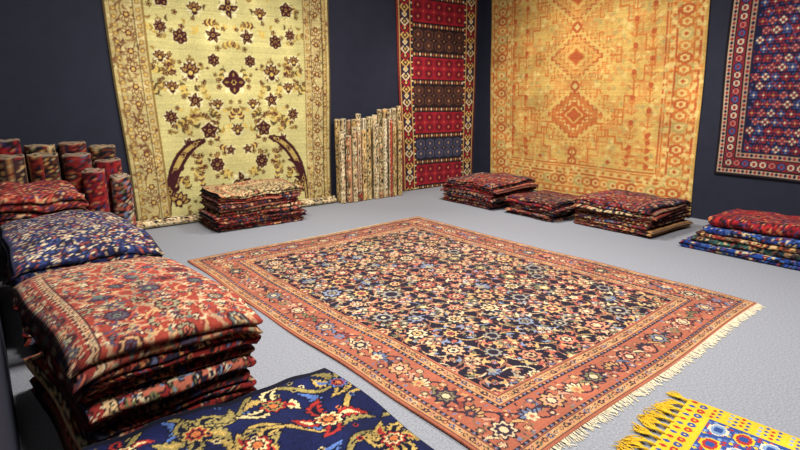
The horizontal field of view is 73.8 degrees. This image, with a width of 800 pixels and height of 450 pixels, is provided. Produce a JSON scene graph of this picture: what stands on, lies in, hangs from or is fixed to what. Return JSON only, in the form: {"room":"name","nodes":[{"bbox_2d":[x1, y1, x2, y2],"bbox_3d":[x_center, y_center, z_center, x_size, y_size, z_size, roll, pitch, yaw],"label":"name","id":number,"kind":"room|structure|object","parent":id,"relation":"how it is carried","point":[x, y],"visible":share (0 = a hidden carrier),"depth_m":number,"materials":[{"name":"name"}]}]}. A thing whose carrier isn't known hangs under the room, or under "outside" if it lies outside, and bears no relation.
{"room":"store","nodes":[
{"label":"store","id":0,"kind":"room"},
{"bbox_2d":[0,305,20,449],"bbox_3d":[-2.604,-1.068,2.903,0.200,3.900,6.050,-10,17,-37],"label":"wall","id":1,"kind":"structure","parent":0,"point":[9,436],"depth_m":2.01,"materials":[{"name":"blue paint"}]},
{"bbox_2d":[0,0,482,243],"bbox_3d":[-2.077,-2.106,7.155,9.300,3.900,0.200,-10,17,-37],"label":"wall","id":2,"kind":"structure","parent":0,"point":[57,84],"depth_m":5.98,"materials":[{"name":"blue paint"}]},
{"bbox_2d":[102,0,331,220],"bbox_3d":[-2.174,-1.845,6.986,2.943,3.426,0.025,-10,17,-37],"label":"rug","id":3,"kind":"object","parent":2,"relation":"hanging from","point":[208,92],"visible":0.89,"depth_m":6.88,"materials":[{"name":"fabric"}]},
{"bbox_2d":[396,0,477,190],"bbox_3d":[0.641,-2.355,9.124,1.845,3.448,0.023,-10,17,-37],"label":"hanging kilim","id":4,"kind":"object","parent":2,"relation":"hanging from","point":[437,39],"visible":0.98,"depth_m":9.13,"materials":[{"name":"fabric"}]},
{"bbox_2d":[0,186,799,449],"bbox_3d":[0.755,0.697,4.108,9.300,0.100,9.500,-10,17,-37],"label":"floor","id":5,"kind":"structure","parent":0,"point":[752,373],"depth_m":3.93,"materials":[{"name":"grey carpet"}]},
{"bbox_2d":[0,138,22,154],"bbox_3d":[-4.088,-0.325,5.634,0.283,1.158,0.283,-10,17,-37],"label":"roll","id":6,"kind":"object","parent":5,"relation":"on","point":[8,146],"visible":0.09,"depth_m":5.45,"materials":[{"name":"fabric"}]},
{"bbox_2d":[0,154,28,183],"bbox_3d":[-3.903,-0.203,5.429,0.272,1.018,0.264,3,14,14],"label":"roll","id":7,"kind":"object","parent":5,"relation":"on","point":[12,167],"visible":0.2,"depth_m":5.26,"materials":[{"name":"fabric"}]},
{"bbox_2d":[24,144,55,182],"bbox_3d":[-3.849,-0.334,5.819,0.286,1.087,0.273,-10,17,-37],"label":"roll","id":8,"kind":"object","parent":5,"relation":"on","point":[33,148],"visible":0.08,"depth_m":5.61,"materials":[{"name":"fabric"}]},
{"bbox_2d":[26,152,60,182],"bbox_3d":[-3.673,-0.242,5.590,0.272,1.017,0.280,-10,17,-37],"label":"roll","id":9,"kind":"object","parent":5,"relation":"on","point":[42,166],"visible":0.25,"depth_m":5.41,"materials":[{"name":"fabric"}]},
{"bbox_2d":[29,377,77,449],"bbox_3d":[-1.375,0.915,2.825,0.807,0.078,1.231,-12,18,-41],"label":"rug","id":10,"kind":"object","parent":5,"relation":"on","point":[38,390],"visible":0.02,"depth_m":2.68,"materials":[{"name":"fabric"}]},
{"bbox_3d":[-1.354,0.839,2.823,0.739,0.087,1.211,-12,18,-41],"label":"rug","id":11,"kind":"object","parent":10,"relation":"on","visible":0},
{"bbox_2d":[23,352,249,449],"bbox_3d":[-1.394,0.784,2.789,0.803,0.075,1.241,-12,18,-41],"label":"rug","id":12,"kind":"object","parent":11,"relation":"on","point":[37,364],"visible":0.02,"depth_m":2.55,"materials":[{"name":"fabric"}]},
{"bbox_2d":[83,374,256,444],"bbox_3d":[-1.354,0.714,2.796,0.759,0.110,1.243,-12,18,-41],"label":"rug","id":13,"kind":"object","parent":12,"relation":"on","point":[221,395],"visible":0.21,"depth_m":2.34,"materials":[{"name":"fabric"}]},
{"bbox_2d":[50,368,249,432],"bbox_3d":[-1.380,0.645,2.759,0.756,0.114,1.219,-12,18,-41],"label":"rug","id":14,"kind":"object","parent":13,"relation":"on","point":[240,375],"visible":0.12,"depth_m":2.32,"materials":[{"name":"fabric"}]},
{"bbox_2d":[24,326,255,424],"bbox_3d":[-1.365,0.592,2.717,0.777,0.104,1.232,-12,18,-41],"label":"rug","id":15,"kind":"object","parent":14,"relation":"on","point":[97,410],"visible":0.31,"depth_m":2.28,"materials":[{"name":"fabric"}]},
{"bbox_2d":[73,344,254,404],"bbox_3d":[-1.365,0.519,2.765,0.813,0.142,1.221,-12,18,-41],"label":"rug","id":16,"kind":"object","parent":15,"relation":"on","point":[80,397],"visible":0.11,"depth_m":2.31,"materials":[{"name":"fabric"}]},
{"bbox_2d":[82,332,260,392],"bbox_3d":[-1.355,0.456,2.733,0.819,0.161,1.246,-12,18,-41],"label":"rug","id":17,"kind":"object","parent":16,"relation":"on","point":[140,366],"visible":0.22,"depth_m":2.27,"materials":[{"name":"fabric"}]},
{"bbox_2d":[10,257,263,394],"bbox_3d":[-1.375,0.376,2.694,0.858,0.214,1.286,-12,18,-41],"label":"rug","id":18,"kind":"object","parent":17,"relation":"on","point":[94,319],"visible":1,"depth_m":2.40,"materials":[{"name":"fabric"}]},
{"bbox_2d":[58,141,86,180],"bbox_3d":[-3.618,-0.384,6.004,0.272,1.098,0.285,-10,17,-37],"label":"roll","id":19,"kind":"object","parent":5,"relation":"on","point":[74,146],"visible":0.15,"depth_m":5.80,"materials":[{"name":"fabric"}]},
{"bbox_2d":[62,152,91,197],"bbox_3d":[-3.443,-0.279,5.781,0.265,0.998,0.272,-10,17,-37],"label":"roll","id":20,"kind":"object","parent":5,"relation":"on","point":[73,163],"visible":0.32,"depth_m":5.59,"materials":[{"name":"fabric"}]},
{"bbox_2d":[81,168,109,211],"bbox_3d":[-3.202,-0.175,5.654,0.217,0.857,0.222,-10,17,-37],"label":"roll","id":21,"kind":"object","parent":5,"relation":"on","point":[94,179],"visible":0.56,"depth_m":5.53,"materials":[{"name":"fabric"}]},
{"bbox_2d":[88,144,115,167],"bbox_3d":[-3.386,-0.400,6.174,0.274,1.048,0.282,-5,15,-21],"label":"roll","id":22,"kind":"object","parent":5,"relation":"on","point":[103,151],"visible":0.17,"depth_m":5.97,"materials":[{"name":"fabric"}]},
{"bbox_2d":[94,157,121,212],"bbox_3d":[-3.213,-0.282,5.963,0.262,0.918,0.254,-13,19,-43],"label":"roll","id":23,"kind":"object","parent":5,"relation":"on","point":[112,166],"visible":0.25,"depth_m":5.80,"materials":[{"name":"fabric"}]},
{"bbox_2d":[110,173,136,226],"bbox_3d":[-3.018,-0.176,5.829,0.206,0.777,0.212,-10,17,-37],"label":"roll","id":24,"kind":"object","parent":5,"relation":"on","point":[121,186],"visible":0.62,"depth_m":5.72,"materials":[{"name":"fabric"}]},
{"bbox_2d":[136,196,336,228],"bbox_3d":[-2.092,-0.196,7.287,2.798,0.106,0.100,-10,17,-37],"label":"roll","id":25,"kind":"object","parent":5,"relation":"on","point":[174,220],"visible":0.52,"depth_m":6.75,"materials":[{"name":"fabric"}]},
{"bbox_2d":[201,215,303,231],"bbox_3d":[-1.908,-0.082,6.926,1.162,0.071,0.695,-10,17,-37],"label":"rug","id":26,"kind":"object","parent":5,"relation":"on","point":[294,218],"visible":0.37,"depth_m":6.67,"materials":[{"name":"fabric"}]},
{"bbox_2d":[202,208,306,227],"bbox_3d":[-1.868,-0.147,6.878,1.183,0.090,0.683,-10,17,-37],"label":"rug","id":27,"kind":"object","parent":26,"relation":"on","point":[271,216],"visible":0.42,"depth_m":6.60,"materials":[{"name":"fabric"}]},
{"bbox_2d":[198,205,299,222],"bbox_3d":[-1.927,-0.205,6.823,1.155,0.086,0.713,-10,17,-37],"label":"rug","id":28,"kind":"object","parent":27,"relation":"on","point":[203,212],"visible":0.38,"depth_m":6.55,"materials":[{"name":"fabric"}]},
{"bbox_2d":[203,200,302,216],"bbox_3d":[-1.870,-0.267,6.838,1.153,0.077,0.618,-10,17,-37],"label":"rug","id":29,"kind":"object","parent":28,"relation":"on","point":[218,214],"visible":0.27,"depth_m":6.59,"materials":[{"name":"fabric"}]},
{"bbox_2d":[199,196,297,212],"bbox_3d":[-1.919,-0.323,6.803,1.080,0.120,0.718,-10,17,-37],"label":"rug","id":30,"kind":"object","parent":29,"relation":"on","point":[260,203],"visible":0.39,"depth_m":6.51,"materials":[{"name":"fabric"}]},
{"bbox_2d":[199,190,300,205],"bbox_3d":[-1.909,-0.407,6.818,1.126,0.117,0.728,-10,17,-37],"label":"rug","id":31,"kind":"object","parent":30,"relation":"on","point":[206,197],"visible":0.36,"depth_m":6.54,"materials":[{"name":"fabric"}]},
{"bbox_2d":[199,178,304,199],"bbox_3d":[-1.875,-0.474,6.806,1.146,0.132,0.687,-10,17,-37],"label":"rug","id":32,"kind":"object","parent":31,"relation":"on","point":[249,188],"visible":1,"depth_m":6.64,"materials":[{"name":"fabric"}]},
{"bbox_2d":[334,119,340,201],"bbox_3d":[-0.933,-0.969,8.074,0.087,1.254,0.091,-8,16,-31],"label":"roll","id":33,"kind":"object","parent":5,"relation":"on","point":[336,121],"visible":0.78,"depth_m":8.02,"materials":[{"name":"fabric"}]},
{"bbox_2d":[339,131,345,203],"bbox_3d":[-0.862,-0.856,7.974,0.080,1.082,0.086,-10,17,-35],"label":"roll","id":34,"kind":"object","parent":5,"relation":"on","point":[341,133],"visible":1,"depth_m":7.94,"materials":[{"name":"fabric"}]},
{"bbox_2d":[340,118,346,200],"bbox_3d":[-0.855,-0.986,8.134,0.096,1.258,0.094,-1,14,-5],"label":"roll","id":35,"kind":"object","parent":5,"relation":"on","point":[342,120],"visible":0.3,"depth_m":8.02,"materials":[{"name":"fabric"}]},
{"bbox_2d":[346,120,350,134],"bbox_3d":[-0.781,-0.990,8.188,0.073,1.239,0.084,-9,16,-32],"label":"roll","id":36,"kind":"object","parent":5,"relation":"on","point":[348,127],"visible":0.19,"depth_m":8.05,"materials":[{"name":"fabric"}]},
{"bbox_2d":[345,135,352,202],"bbox_3d":[-0.767,-0.841,8.047,0.091,1.018,0.085,4,14,15],"label":"roll","id":37,"kind":"object","parent":5,"relation":"on","point":[347,137],"visible":1,"depth_m":8.01,"materials":[{"name":"fabric"}]},
{"bbox_2d":[351,119,355,189],"bbox_3d":[-0.707,-1.006,8.244,0.089,1.245,0.090,6,15,23],"label":"roll","id":38,"kind":"object","parent":5,"relation":"on","point":[353,121],"visible":0.17,"depth_m":8.12,"materials":[{"name":"fabric"}]},
{"bbox_2d":[351,127,357,201],"bbox_3d":[-0.683,-0.909,8.078,0.082,1.136,0.085,3,14,11],"label":"roll","id":39,"kind":"object","parent":5,"relation":"on","point":[354,129],"visible":1,"depth_m":8.04,"materials":[{"name":"fabric"}]},
{"bbox_2d":[355,113,360,129],"bbox_3d":[-0.639,-1.059,8.290,0.085,1.326,0.090,-9,16,-33],"label":"roll","id":40,"kind":"object","parent":5,"relation":"on","point":[357,116],"visible":0.2,"depth_m":8.13,"materials":[{"name":"fabric"}]},
{"bbox_2d":[357,130,362,200],"bbox_3d":[-0.626,-0.901,8.162,0.094,1.080,0.085,8,16,30],"label":"roll","id":41,"kind":"object","parent":5,"relation":"on","point":[359,148],"visible":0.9,"depth_m":8.12,"materials":[{"name":"fabric"}]},
{"bbox_2d":[361,118,366,128],"bbox_3d":[-0.558,-1.040,8.359,0.103,1.255,0.093,9,16,32],"label":"roll","id":42,"kind":"object","parent":5,"relation":"on","point":[363,120],"visible":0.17,"depth_m":8.20,"materials":[{"name":"fabric"}]},
{"bbox_2d":[361,129,367,199],"bbox_3d":[-0.553,-0.923,8.223,0.093,1.094,0.088,3,14,11],"label":"roll","id":43,"kind":"object","parent":5,"relation":"on","point":[363,131],"visible":0.98,"depth_m":8.19,"materials":[{"name":"fabric"}]},
{"bbox_2d":[366,126,371,199],"bbox_3d":[-0.481,-0.960,8.269,0.075,1.143,0.080,-11,17,-37],"label":"roll","id":44,"kind":"object","parent":5,"relation":"on","point":[368,128],"visible":1,"depth_m":8.24,"materials":[{"name":"fabric"}]},
{"bbox_2d":[366,116,373,197],"bbox_3d":[-0.473,-1.064,8.414,0.102,1.276,0.098,0,14,1],"label":"roll","id":45,"kind":"object","parent":5,"relation":"on","point":[369,119],"visible":0.26,"depth_m":8.34,"materials":[{"name":"fabric"}]},
{"bbox_2d":[372,115,376,124],"bbox_3d":[-0.397,-1.091,8.477,0.095,1.300,0.091,1,14,6],"label":"roll","id":46,"kind":"object","parent":5,"relation":"on","point":[374,117],"visible":0.1,"depth_m":8.31,"materials":[{"name":"fabric"}]},
{"bbox_2d":[372,124,378,198],"bbox_3d":[-0.375,-0.986,8.324,0.098,1.168,0.095,0,14,-2],"label":"roll","id":47,"kind":"object","parent":5,"relation":"on","point":[375,129],"visible":1,"depth_m":8.29,"materials":[{"name":"fabric"}]},
{"bbox_2d":[377,109,381,126],"bbox_3d":[-0.322,-1.145,8.523,0.090,1.383,0.088,7,16,28],"label":"roll","id":48,"kind":"object","parent":5,"relation":"on","point":[379,111],"visible":0.25,"depth_m":8.36,"materials":[{"name":"fabric"}]},
{"bbox_2d":[378,127,383,197],"bbox_3d":[-0.304,-0.979,8.390,0.085,1.123,0.076,8,16,31],"label":"roll","id":49,"kind":"object","parent":5,"relation":"on","point":[381,187],"visible":0.98,"depth_m":8.36,"materials":[{"name":"fabric"}]},
{"bbox_2d":[382,118,387,197],"bbox_3d":[-0.240,-1.055,8.443,0.097,1.246,0.088,7,15,26],"label":"roll","id":50,"kind":"object","parent":5,"relation":"on","point":[384,120],"visible":0.95,"depth_m":8.41,"materials":[{"name":"fabric"}]},
{"bbox_2d":[382,109,387,133],"bbox_3d":[-0.240,-1.163,8.583,0.096,1.389,0.099,3,14,13],"label":"roll","id":51,"kind":"object","parent":5,"relation":"on","point":[384,111],"visible":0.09,"depth_m":8.41,"materials":[{"name":"fabric"}]},
{"bbox_2d":[387,109,390,118],"bbox_3d":[-0.171,-1.175,8.638,0.076,1.386,0.082,-13,19,-43],"label":"roll","id":52,"kind":"object","parent":5,"relation":"on","point":[388,110],"visible":0.16,"depth_m":8.46,"materials":[{"name":"fabric"}]},
{"bbox_2d":[388,118,392,196],"bbox_3d":[-0.154,-1.065,8.489,0.073,1.242,0.085,-8,16,-29],"label":"roll","id":53,"kind":"object","parent":5,"relation":"on","point":[390,147],"visible":1,"depth_m":8.47,"materials":[{"name":"fabric"}]},
{"bbox_2d":[391,108,395,122],"bbox_3d":[-0.099,-1.195,8.691,0.093,1.400,0.080,13,18,42],"label":"roll","id":54,"kind":"object","parent":5,"relation":"on","point":[393,110],"visible":0.16,"depth_m":8.53,"materials":[{"name":"fabric"}]},
{"bbox_2d":[392,123,396,195],"bbox_3d":[-0.091,-1.043,8.553,0.083,1.169,0.073,9,16,32],"label":"roll","id":55,"kind":"object","parent":5,"relation":"on","point":[394,144],"visible":0.98,"depth_m":8.52,"materials":[{"name":"fabric"}]},
{"bbox_2d":[396,106,400,193],"bbox_3d":[-0.021,-1.224,8.740,0.088,1.432,0.093,-8,16,-30],"label":"roll","id":56,"kind":"object","parent":5,"relation":"on","point":[398,108],"visible":0.23,"depth_m":8.59,"materials":[{"name":"fabric"}]},
{"bbox_2d":[397,121,401,195],"bbox_3d":[-0.003,-1.073,8.613,0.084,1.200,0.080,12,18,41],"label":"roll","id":57,"kind":"object","parent":5,"relation":"on","point":[399,123],"visible":1,"depth_m":8.57,"materials":[{"name":"fabric"}]},
{"bbox_2d":[187,216,765,449],"bbox_3d":[0.356,0.492,4.701,3.101,0.020,4.126,-11,18,-39],"label":"rug","id":58,"kind":"object","parent":5,"relation":"on","point":[496,343],"visible":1,"depth_m":3.85,"materials":[{"name":"fabric"}]},
{"bbox_2d":[442,198,511,209],"bbox_3d":[1.356,-0.396,8.279,0.990,0.041,1.042,-10,17,-37],"label":"rug","id":59,"kind":"object","parent":5,"relation":"on","point":[447,199],"visible":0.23,"depth_m":7.82,"materials":[{"name":"fabric"}]},
{"bbox_2d":[443,196,509,207],"bbox_3d":[1.377,-0.432,8.253,1.048,0.051,1.057,-10,17,-37],"label":"rug","id":60,"kind":"object","parent":59,"relation":"on","point":[448,197],"visible":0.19,"depth_m":7.84,"materials":[{"name":"fabric"}]},
{"bbox_2d":[443,192,507,204],"bbox_3d":[1.367,-0.480,8.242,1.061,0.081,1.077,-10,17,-37],"label":"rug","id":61,"kind":"object","parent":60,"relation":"on","point":[445,193],"visible":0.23,"depth_m":7.82,"materials":[{"name":"fabric"}]},
{"bbox_2d":[443,190,532,202],"bbox_3d":[1.389,-0.513,8.173,1.041,0.075,1.114,-10,17,-37],"label":"rug","id":62,"kind":"object","parent":61,"relation":"on","point":[452,192],"visible":0.28,"depth_m":7.71,"materials":[{"name":"fabric"}]},
{"bbox_2d":[440,187,533,198],"bbox_3d":[1.337,-0.557,8.211,1.026,0.100,1.085,-10,17,-37],"label":"rug","id":63,"kind":"object","parent":62,"relation":"on","point":[444,188],"visible":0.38,"depth_m":7.84,"materials":[{"name":"fabric"}]},
{"bbox_2d":[442,185,537,195],"bbox_3d":[1.375,-0.613,8.215,1.012,0.114,1.114,-10,17,-37],"label":"rug","id":64,"kind":"object","parent":63,"relation":"on","point":[473,189],"visible":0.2,"depth_m":7.86,"materials":[{"name":"fabric"}]},
{"bbox_2d":[444,182,538,193],"bbox_3d":[1.395,-0.648,8.168,1.026,0.114,1.118,-10,17,-37],"label":"rug","id":65,"kind":"object","parent":64,"relation":"on","point":[530,184],"visible":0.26,"depth_m":7.79,"materials":[{"name":"fabric"}]},
{"bbox_2d":[446,172,535,190],"bbox_3d":[1.380,-0.701,8.150,0.986,0.124,0.999,-10,17,-37],"label":"rug","id":66,"kind":"object","parent":65,"relation":"on","point":[490,181],"visible":1,"depth_m":7.92,"materials":[{"name":"fabric"}]},
{"bbox_2d":[507,210,574,221],"bbox_3d":[2.085,-0.188,7.435,0.916,0.036,0.864,-10,17,-37],"label":"rug","id":67,"kind":"object","parent":5,"relation":"on","point":[567,217],"visible":0.19,"depth_m":7.03,"materials":[{"name":"fabric"}]},
{"bbox_2d":[503,207,577,218],"bbox_3d":[2.045,-0.226,7.440,0.948,0.043,0.781,-10,17,-37],"label":"rug","id":68,"kind":"object","parent":67,"relation":"on","point":[513,209],"visible":0.27,"depth_m":7.14,"materials":[{"name":"fabric"}]},
{"bbox_2d":[509,203,575,216],"bbox_3d":[2.119,-0.268,7.423,0.961,0.071,0.792,-10,17,-37],"label":"rug","id":69,"kind":"object","parent":68,"relation":"on","point":[512,204],"visible":0.3,"depth_m":7.10,"materials":[{"name":"fabric"}]},
{"bbox_2d":[508,201,575,214],"bbox_3d":[2.099,-0.302,7.380,0.928,0.064,0.890,-10,17,-37],"label":"rug","id":70,"kind":"object","parent":69,"relation":"on","point":[567,208],"visible":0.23,"depth_m":6.96,"materials":[{"name":"fabric"}]},
{"bbox_2d":[506,198,574,210],"bbox_3d":[2.075,-0.347,7.420,0.976,0.077,0.819,-10,17,-37],"label":"rug","id":71,"kind":"object","parent":70,"relation":"on","point":[508,199],"visible":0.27,"depth_m":7.07,"materials":[{"name":"fabric"}]},
{"bbox_2d":[504,190,577,207],"bbox_3d":[2.057,-0.384,7.412,0.912,0.072,0.837,-10,17,-37],"label":"rug","id":72,"kind":"object","parent":71,"relation":"on","point":[552,199],"visible":0.96,"depth_m":7.29,"materials":[{"name":"fabric"}]},
{"bbox_2d":[573,220,655,237],"bbox_3d":[2.896,-0.021,6.752,0.980,0.036,1.052,-10,17,-37],"label":"rug","id":73,"kind":"object","parent":5,"relation":"on","point":[575,221],"visible":0.24,"depth_m":6.49,"materials":[{"name":"fabric"}]},
{"bbox_2d":[573,216,693,236],"bbox_3d":[2.920,-0.065,6.727,1.014,0.067,1.111,-10,17,-37],"label":"rug","id":74,"kind":"object","parent":73,"relation":"on","point":[658,230],"visible":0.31,"depth_m":6.34,"materials":[{"name":"fabric"}]},
{"bbox_2d":[571,212,683,230],"bbox_3d":[2.880,-0.113,6.735,0.947,0.057,1.021,-10,17,-37],"label":"rug","id":75,"kind":"object","parent":74,"relation":"on","point":[592,217],"visible":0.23,"depth_m":6.46,"materials":[{"name":"fabric"}]},
{"bbox_2d":[575,209,691,227],"bbox_3d":[2.932,-0.161,6.737,0.970,0.084,1.079,-10,17,-37],"label":"rug","id":76,"kind":"object","parent":75,"relation":"on","point":[683,216],"visible":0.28,"depth_m":6.38,"materials":[{"name":"fabric"}]},
{"bbox_2d":[574,207,691,223],"bbox_3d":[2.923,-0.209,6.712,0.971,0.097,1.049,-10,17,-37],"label":"rug","id":77,"kind":"object","parent":76,"relation":"on","point":[683,211],"visible":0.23,"depth_m":6.31,"materials":[{"name":"fabric"}]},
{"bbox_2d":[570,203,690,220],"bbox_3d":[2.881,-0.243,6.682,0.992,0.097,1.142,-10,17,-37],"label":"rug","id":78,"kind":"object","parent":77,"relation":"on","point":[580,205],"visible":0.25,"depth_m":6.35,"materials":[{"name":"fabric"}]},
{"bbox_2d":[577,200,691,215],"bbox_3d":[2.932,-0.279,6.670,1.033,0.102,1.069,-10,17,-37],"label":"rug","id":79,"kind":"object","parent":78,"relation":"on","point":[655,212],"visible":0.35,"depth_m":6.31,"materials":[{"name":"fabric"}]},
{"bbox_2d":[572,189,691,213],"bbox_3d":[2.907,-0.326,6.692,1.028,0.112,1.089,-10,17,-37],"label":"rug","id":80,"kind":"object","parent":79,"relation":"on","point":[639,202],"visible":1,"depth_m":6.50,"materials":[{"name":"fabric"}]},
{"bbox_2d":[611,391,799,449],"bbox_3d":[1.685,1.169,1.909,1.848,0.021,1.278,13,19,42],"label":"tasselled kilim","id":81,"kind":"object","parent":5,"relation":"on","point":[696,426],"visible":1,"depth_m":2.58,"materials":[{"name":"fabric"}]},
{"bbox_2d":[678,236,799,270],"bbox_3d":[3.850,0.259,5.510,0.983,0.080,1.547,-10,17,-37],"label":"rug","id":82,"kind":"object","parent":5,"relation":"on","point":[793,264],"visible":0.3,"depth_m":5.33,"materials":[{"name":"fabric"}]},
{"bbox_2d":[690,234,799,260],"bbox_3d":[3.907,0.211,5.433,0.870,0.075,1.499,-10,17,-37],"label":"rug","id":83,"kind":"object","parent":82,"relation":"on","point":[695,237],"visible":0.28,"depth_m":5.34,"materials":[{"name":"fabric"}]},
{"bbox_2d":[695,229,799,253],"bbox_3d":[3.929,0.164,5.412,0.880,0.074,1.437,-10,17,-37],"label":"rug","id":84,"kind":"object","parent":83,"relation":"on","point":[702,232],"visible":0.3,"depth_m":5.30,"materials":[{"name":"fabric"}]},
{"bbox_2d":[703,224,799,247],"bbox_3d":[3.944,0.114,5.375,0.853,0.110,1.396,-10,17,-37],"label":"rug","id":85,"kind":"object","parent":84,"relation":"on","point":[767,239],"visible":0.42,"depth_m":5.29,"materials":[{"name":"fabric"}]},
{"bbox_2d":[708,209,799,238],"bbox_3d":[3.971,0.020,5.350,0.815,0.173,1.358,-10,17,-37],"label":"rug","id":86,"kind":"object","parent":85,"relation":"on","point":[755,221],"visible":1,"depth_m":5.41,"materials":[{"name":"fabric"}]},
{"bbox_3d":[-2.467,0.572,4.186,0.829,0.099,1.546,-10,17,-37],"label":"rug","id":87,"kind":"object","parent":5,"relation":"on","visible":0},
{"bbox_2d":[19,312,36,346],"bbox_3d":[-2.459,0.493,4.131,0.870,0.109,1.611,-10,17,-37],"label":"rug","id":88,"kind":"object","parent":87,"relation":"on","point":[29,340],"visible":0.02,"depth_m":3.31,"materials":[{"name":"fabric"}]},
{"bbox_3d":[-3.377,0.329,5.116,0.704,0.131,0.934,-10,17,-37],"label":"rug","id":89,"kind":"object","parent":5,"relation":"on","visible":0},
{"bbox_3d":[-3.362,0.203,5.121,0.695,0.142,0.903,-10,17,-37],"label":"rug","id":90,"kind":"object","parent":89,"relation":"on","visible":0},
{"bbox_3d":[-3.392,0.088,5.090,0.709,0.160,0.863,-10,17,-37],"label":"rug","id":91,"kind":"object","parent":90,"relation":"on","visible":0},
{"bbox_3d":[-3.373,-0.027,5.059,0.724,0.176,0.882,-10,17,-37],"label":"rug","id":92,"kind":"object","parent":91,"relation":"on","visible":0},
{"bbox_2d":[0,208,88,224],"bbox_3d":[-3.384,-0.140,5.035,0.753,0.199,0.930,-10,17,-37],"label":"rug","id":93,"kind":"object","parent":92,"relation":"on","point":[5,217],"visible":0.2,"depth_m":4.58,"materials":[{"name":"fabric"}]},
{"bbox_2d":[0,180,88,212],"bbox_3d":[-3.404,-0.277,4.996,0.721,0.240,0.961,-10,17,-37],"label":"rug","id":94,"kind":"object","parent":93,"relation":"on","point":[38,196],"visible":1,"depth_m":4.75,"materials":[{"name":"fabric"}]},
{"bbox_3d":[-0.501,1.112,1.990,1.077,0.091,1.036,-10,17,-37],"label":"rug","id":95,"kind":"object","parent":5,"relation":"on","visible":0},
{"bbox_3d":[-0.486,1.032,1.979,1.106,0.093,1.004,-10,17,-37],"label":"rug","id":96,"kind":"object","parent":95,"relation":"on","visible":0},
{"bbox_3d":[-0.471,0.954,1.990,1.046,0.110,1.047,-10,17,-37],"label":"rug","id":97,"kind":"object","parent":96,"relation":"on","visible":0},
{"bbox_2d":[82,368,433,449],"bbox_3d":[-0.477,0.889,1.939,1.129,0.126,1.079,-10,17,-37],"label":"rug","id":98,"kind":"object","parent":97,"relation":"on","point":[320,409],"visible":1,"depth_m":2.15,"materials":[{"name":"fabric"}]},
{"bbox_2d":[477,0,799,219],"bbox_3d":[4.401,-1.884,6.248,0.200,3.900,9.250,-10,17,-37],"label":"wall","id":99,"kind":"structure","parent":0,"point":[712,194],"depth_m":6.77,"materials":[{"name":"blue paint"}]},
{"bbox_2d":[490,0,709,213],"bbox_3d":[2.738,-2.131,8.178,0.031,3.436,3.747,-10,17,-37],"label":"rug","id":100,"kind":"object","parent":99,"relation":"hanging from","point":[587,96],"visible":0.94,"depth_m":7.94,"materials":[{"name":"fabric"}]},
{"bbox_2d":[714,0,799,182],"bbox_3d":[4.532,-1.878,5.877,0.023,2.836,1.835,-10,17,-37],"label":"rug","id":101,"kind":"object","parent":99,"relation":"hanging from","point":[759,132],"visible":1,"depth_m":6.29,"materials":[{"name":"fabric"}]},
{"bbox_3d":[-2.473,0.319,4.091,0.823,0.134,1.570,-10,17,-37],"label":"rug","id":102,"kind":"object","parent":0,"visible":0},
{"bbox_2d":[5,257,18,311],"bbox_3d":[-2.474,0.246,4.050,0.876,0.162,1.629,-10,17,-37],"label":"rug","id":103,"kind":"object","parent":102,"relation":"on","point":[14,298],"visible":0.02,"depth_m":3.47,"materials":[{"name":"fabric"}]},
{"bbox_3d":[-2.454,0.162,4.057,0.880,0.174,1.643,-10,17,-37],"label":"rug","id":104,"kind":"object","parent":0,"visible":0},
{"bbox_2d":[0,210,164,287],"bbox_3d":[-2.475,0.076,4.040,0.911,0.207,1.632,-10,17,-37],"label":"rug","id":105,"kind":"object","parent":104,"relation":"on","point":[32,247],"visible":0.98,"depth_m":3.63,"materials":[{"name":"fabric"}]}
]}

